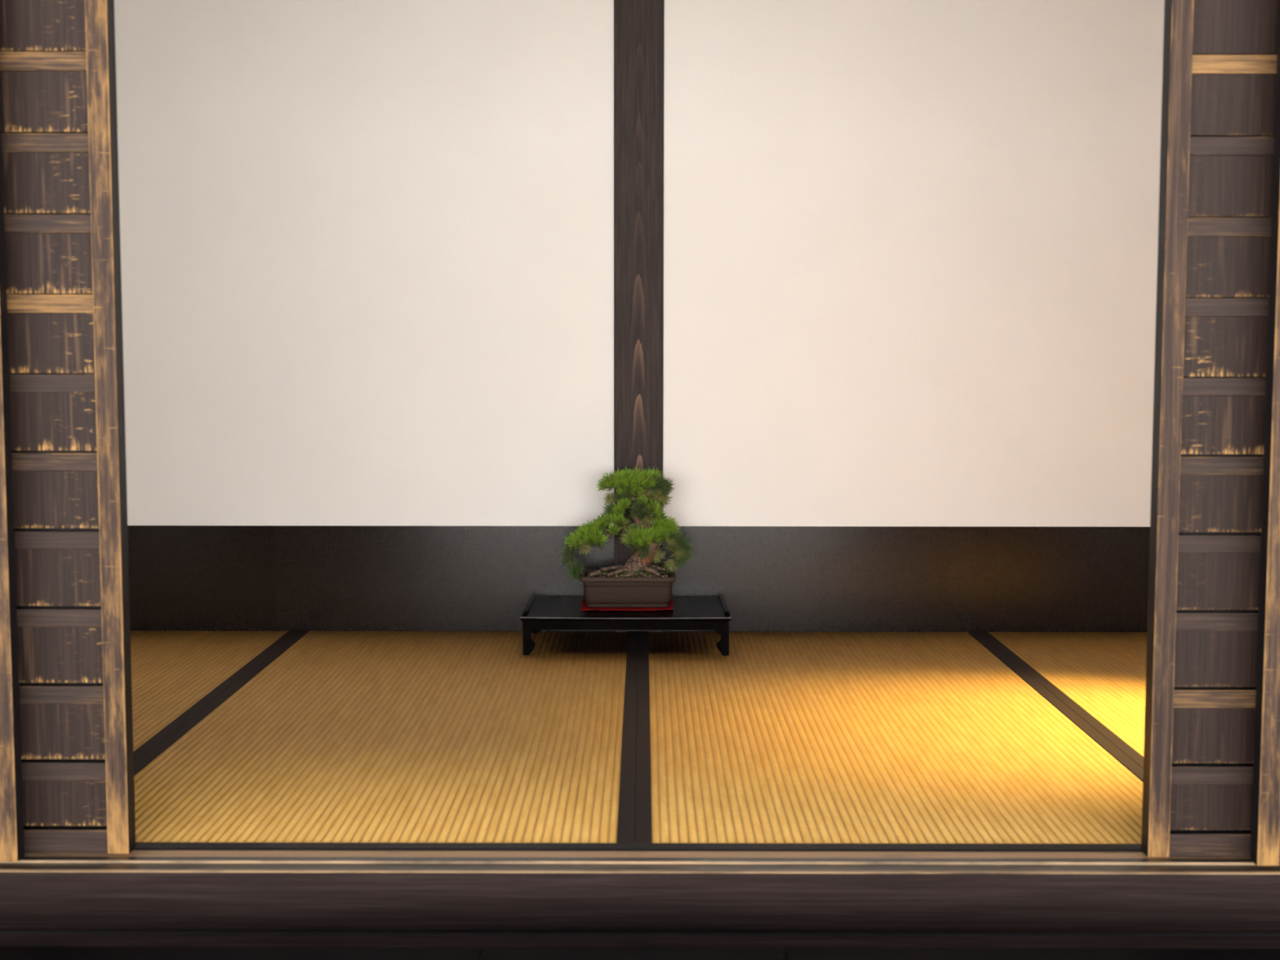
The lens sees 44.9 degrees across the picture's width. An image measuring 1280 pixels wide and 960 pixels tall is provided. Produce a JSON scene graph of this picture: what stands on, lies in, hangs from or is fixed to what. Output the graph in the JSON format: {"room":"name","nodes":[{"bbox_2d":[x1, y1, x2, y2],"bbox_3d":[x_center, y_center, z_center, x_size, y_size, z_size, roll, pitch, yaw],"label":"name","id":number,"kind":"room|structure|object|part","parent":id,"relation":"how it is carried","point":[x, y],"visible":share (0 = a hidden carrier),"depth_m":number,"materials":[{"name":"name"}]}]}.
{"room":"traditional dwelling","nodes":[
{"label":"traditional dwelling","id":0,"kind":"room"},
{"bbox_2d":[114,0,1164,632],"bbox_3d":[-0.004,-0.757,4.327,4.022,2.475,0.103,0,5,0],"label":"wall","id":1,"kind":"structure","parent":0,"point":[910,246],"depth_m":4.30,"materials":[{"name":"paint"}]},
{"bbox_2d":[613,0,663,631],"bbox_3d":[-0.003,-0.753,4.282,0.137,2.475,0.032,0,5,0],"label":"wooden post","id":2,"kind":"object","parent":1,"relation":"attached to","point":[638,24],"depth_m":4.27,"materials":[{"name":"brown wood"}]},
{"bbox_2d":[0,930,1279,936],"bbox_3d":[-0.007,0.589,3.438,4.022,0.065,2.091,0,5,0],"label":"floor","id":3,"kind":"structure","parent":0,"point":[1,931],"depth_m":2.40,"materials":[{"name":"black wood"}]},
{"bbox_2d":[130,630,299,762],"bbox_3d":[-1.440,0.525,3.421,0.955,0.051,1.905,0,5,0],"label":"mat","id":4,"kind":"object","parent":3,"relation":"on","point":[175,674],"visible":0.41,"depth_m":3.83,"materials":[{"name":"yellow wicker"}]},
{"bbox_2d":[133,630,638,843],"bbox_3d":[-0.485,0.526,3.419,0.955,0.051,1.905,0,5,0],"label":"mat","id":5,"kind":"object","parent":3,"relation":"on","point":[332,736],"visible":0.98,"depth_m":3.06,"materials":[{"name":"yellow wicker"}]},
{"bbox_2d":[520,594,731,655],"bbox_3d":[-0.036,0.387,4.175,0.545,0.108,0.355,0,5,0],"label":"table","id":6,"kind":"object","parent":5,"relation":"on","point":[688,613],"visible":0.91,"depth_m":4.01,"materials":[{"name":"black paint"}]},
{"bbox_3d":[-0.287,0.408,4.016,0.032,0.092,0.020,0,5,0],"label":"leg","id":7,"kind":"part","parent":6,"relation":"part of","materials":[{"name":"black paint"}]},
{"bbox_2d":[580,596,673,610],"bbox_3d":[-0.034,0.333,4.193,0.249,0.012,0.182,0,5,0],"label":"tray","id":8,"kind":"object","parent":6,"relation":"on","point":[584,607],"visible":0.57,"depth_m":4.13,"materials":[{"name":"brown ceramic"}]},
{"bbox_2d":[559,466,695,607],"bbox_3d":[-0.033,0.148,4.189,0.372,0.378,0.160,0,5,0],"label":"bonsai","id":9,"kind":"object","parent":8,"relation":"on","point":[637,583],"visible":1,"depth_m":4.15,"materials":[{"name":"plant"}]},
{"bbox_2d":[579,568,675,607],"bbox_3d":[-0.032,0.295,4.200,0.258,0.084,0.160,0,5,0],"label":"pot","id":10,"kind":"object","parent":9,"relation":"attached to","point":[602,588],"depth_m":4.13,"materials":[{"name":"brown ceramic"}]},
{"bbox_3d":[0.214,0.408,4.015,0.032,0.092,0.020,0,5,0],"label":"leg","id":11,"kind":"part","parent":6,"relation":"part of","materials":[{"name":"black paint"}]},
{"bbox_2d":[0,890,1279,955],"bbox_3d":[-0.009,0.801,2.391,4.122,0.370,0.090,0,5,0],"label":"wooden beam","id":12,"kind":"structure","parent":3,"relation":"attached to","point":[20,910],"depth_m":2.35,"materials":[{"name":"black wood"}]},
{"bbox_2d":[0,842,1279,893],"bbox_3d":[-0.009,0.599,2.398,4.122,0.030,0.138,0,5,0],"label":"door track","id":13,"kind":"structure","parent":12,"relation":"on","point":[149,866],"depth_m":2.36,"materials":[{"name":"brown wood"}]},
{"bbox_3d":[-0.009,0.600,2.418,4.122,0.027,0.041,0,5,0],"label":"rail","id":14,"kind":"part","parent":13,"relation":"part of","materials":[{"name":"brown wood"}]},
{"bbox_2d":[634,631,1143,844],"bbox_3d":[0.471,0.528,3.417,0.955,0.051,1.905,0,5,0],"label":"mat","id":15,"kind":"object","parent":3,"relation":"on","point":[783,737],"visible":0.95,"depth_m":3.06,"materials":[{"name":"yellow wicker"}]},
{"bbox_2d":[977,631,1146,768],"bbox_3d":[1.426,0.529,3.415,0.955,0.051,1.905,0,5,0],"label":"mat","id":16,"kind":"object","parent":3,"relation":"on","point":[1100,677],"visible":0.39,"depth_m":3.80,"materials":[{"name":"yellow wicker"}]},
{"bbox_3d":[-0.044,2.905,-19.154,60.000,0.070,41.350,0,5,0],"label":"ground","id":17,"kind":"structure","parent":0,"visible":0},
{"bbox_2d":[0,946,1279,959],"bbox_3d":[-0.011,0.942,1.505,4.122,0.530,1.210,0,5,0],"label":"trim","id":18,"kind":"structure","parent":17,"relation":"on","point":[6,953],"depth_m":2.06,"materials":[{"name":"black wood"}]},
{"bbox_3d":[-0.007,-1.659,2.224,8.122,4.500,0.140,0,5,0],"label":"wall","id":19,"kind":"structure","parent":0,"visible":0},
{"bbox_2d":[0,91,24,862],"bbox_3d":[-1.399,-0.396,2.299,0.900,1.962,0.028,0,5,0],"label":"door","id":20,"kind":"structure","parent":19,"relation":"in","point":[11,817],"depth_m":2.34,"materials":[{"name":"brown wood"}]},
{"bbox_2d":[0,0,135,853],"bbox_3d":[-1.244,-0.397,2.348,0.900,1.962,0.034,0,5,0],"label":"door","id":21,"kind":"structure","parent":19,"relation":"in","point":[58,87],"depth_m":2.36,"materials":[{"name":"brown wood"}]},
{"bbox_3d":[-1.244,-0.689,2.321,0.837,0.091,0.011,0,5,0],"label":"panel","id":22,"kind":"part","parent":21,"relation":"part of","materials":[{"name":"brown wood"}]},
{"bbox_3d":[-1.244,-0.570,2.331,0.837,0.091,0.011,0,5,0],"label":"panel","id":23,"kind":"part","parent":21,"relation":"part of","materials":[{"name":"brown wood"}]},
{"bbox_3d":[-1.244,-0.450,2.341,0.837,0.091,0.011,0,5,0],"label":"panel","id":24,"kind":"part","parent":21,"relation":"part of","materials":[{"name":"brown wood"}]},
{"bbox_3d":[-1.244,-0.329,2.350,0.837,0.092,0.011,0,5,0],"label":"panel","id":25,"kind":"part","parent":21,"relation":"part of","materials":[{"name":"brown wood"}]},
{"bbox_3d":[-1.244,-0.209,2.360,0.837,0.092,0.011,0,5,0],"label":"panel","id":26,"kind":"part","parent":21,"relation":"part of","materials":[{"name":"brown wood"}]},
{"bbox_3d":[-1.244,-0.090,2.370,0.837,0.090,0.011,0,5,0],"label":"panel","id":27,"kind":"part","parent":21,"relation":"part of","materials":[{"name":"brown wood"}]},
{"bbox_3d":[-1.245,0.029,2.379,0.837,0.089,0.011,0,5,0],"label":"panel","id":28,"kind":"part","parent":21,"relation":"part of","materials":[{"name":"brown wood"}]},
{"bbox_3d":[-1.245,0.149,2.389,0.837,0.089,0.011,0,5,0],"label":"panel","id":29,"kind":"part","parent":21,"relation":"part of","materials":[{"name":"brown wood"}]},
{"bbox_3d":[-1.245,0.269,2.398,0.837,0.089,0.011,0,5,0],"label":"panel","id":30,"kind":"part","parent":21,"relation":"part of","materials":[{"name":"brown wood"}]},
{"bbox_3d":[-1.245,0.389,2.408,0.837,0.089,0.011,0,5,0],"label":"panel","id":31,"kind":"part","parent":21,"relation":"part of","materials":[{"name":"brown wood"}]},
{"bbox_3d":[-1.245,0.501,2.417,0.837,0.074,0.011,0,5,0],"label":"panel","id":32,"kind":"part","parent":21,"relation":"part of","materials":[{"name":"brown wood"}]},
{"bbox_3d":[-1.245,0.562,2.420,0.837,0.038,0.017,0,5,0],"label":"foot rail","id":33,"kind":"part","parent":21,"relation":"part of","materials":[{"name":"brown wood"}]},
{"bbox_2d":[1141,0,1279,857],"bbox_3d":[1.240,-0.391,2.344,0.900,1.962,0.034,0,5,0],"label":"door","id":34,"kind":"structure","parent":19,"relation":"in","point":[1220,64],"depth_m":2.36,"materials":[{"name":"brown wood"}]},
{"bbox_3d":[1.239,0.569,2.415,0.837,0.038,0.017,0,5,0],"label":"foot rail","id":35,"kind":"part","parent":34,"relation":"part of","materials":[{"name":"brown wood"}]},
{"bbox_3d":[1.239,0.508,2.412,0.837,0.074,0.011,0,5,0],"label":"panel","id":36,"kind":"part","parent":34,"relation":"part of","materials":[{"name":"brown wood"}]},
{"bbox_3d":[1.240,0.395,2.403,0.837,0.089,0.011,0,5,0],"label":"panel","id":37,"kind":"part","parent":34,"relation":"part of","materials":[{"name":"brown wood"}]},
{"bbox_3d":[1.240,0.275,2.394,0.837,0.089,0.011,0,5,0],"label":"panel","id":38,"kind":"part","parent":34,"relation":"part of","materials":[{"name":"brown wood"}]},
{"bbox_3d":[1.240,0.155,2.384,0.837,0.089,0.011,0,5,0],"label":"panel","id":39,"kind":"part","parent":34,"relation":"part of","materials":[{"name":"brown wood"}]},
{"bbox_3d":[1.240,0.035,2.374,0.837,0.089,0.011,0,5,0],"label":"panel","id":40,"kind":"part","parent":34,"relation":"part of","materials":[{"name":"brown wood"}]},
{"bbox_3d":[1.240,-0.084,2.365,0.837,0.090,0.011,0,5,0],"label":"panel","id":41,"kind":"part","parent":34,"relation":"part of","materials":[{"name":"brown wood"}]},
{"bbox_3d":[1.240,-0.203,2.355,0.837,0.092,0.011,0,5,0],"label":"panel","id":42,"kind":"part","parent":34,"relation":"part of","materials":[{"name":"brown wood"}]},
{"bbox_3d":[1.240,-0.323,2.345,0.837,0.092,0.011,0,5,0],"label":"panel","id":43,"kind":"part","parent":34,"relation":"part of","materials":[{"name":"brown wood"}]},
{"bbox_3d":[1.240,-0.443,2.336,0.837,0.091,0.011,0,5,0],"label":"panel","id":44,"kind":"part","parent":34,"relation":"part of","materials":[{"name":"brown wood"}]},
{"bbox_3d":[1.240,-0.563,2.326,0.837,0.091,0.011,0,5,0],"label":"panel","id":45,"kind":"part","parent":34,"relation":"part of","materials":[{"name":"brown wood"}]},
{"bbox_3d":[1.241,-0.683,2.317,0.837,0.091,0.011,0,5,0],"label":"panel","id":46,"kind":"part","parent":34,"relation":"part of","materials":[{"name":"brown wood"}]},
{"bbox_2d":[1249,0,1279,866],"bbox_3d":[1.388,-0.392,2.285,0.900,1.962,0.028,0,5,0],"label":"door","id":47,"kind":"structure","parent":19,"relation":"in","point":[1265,811],"depth_m":2.32,"materials":[{"name":"brown wood"}]},
{"bbox_3d":[1.387,0.567,2.360,0.837,0.038,0.017,0,5,0],"label":"foot rail","id":48,"kind":"part","parent":47,"relation":"part of","materials":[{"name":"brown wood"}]}
]}

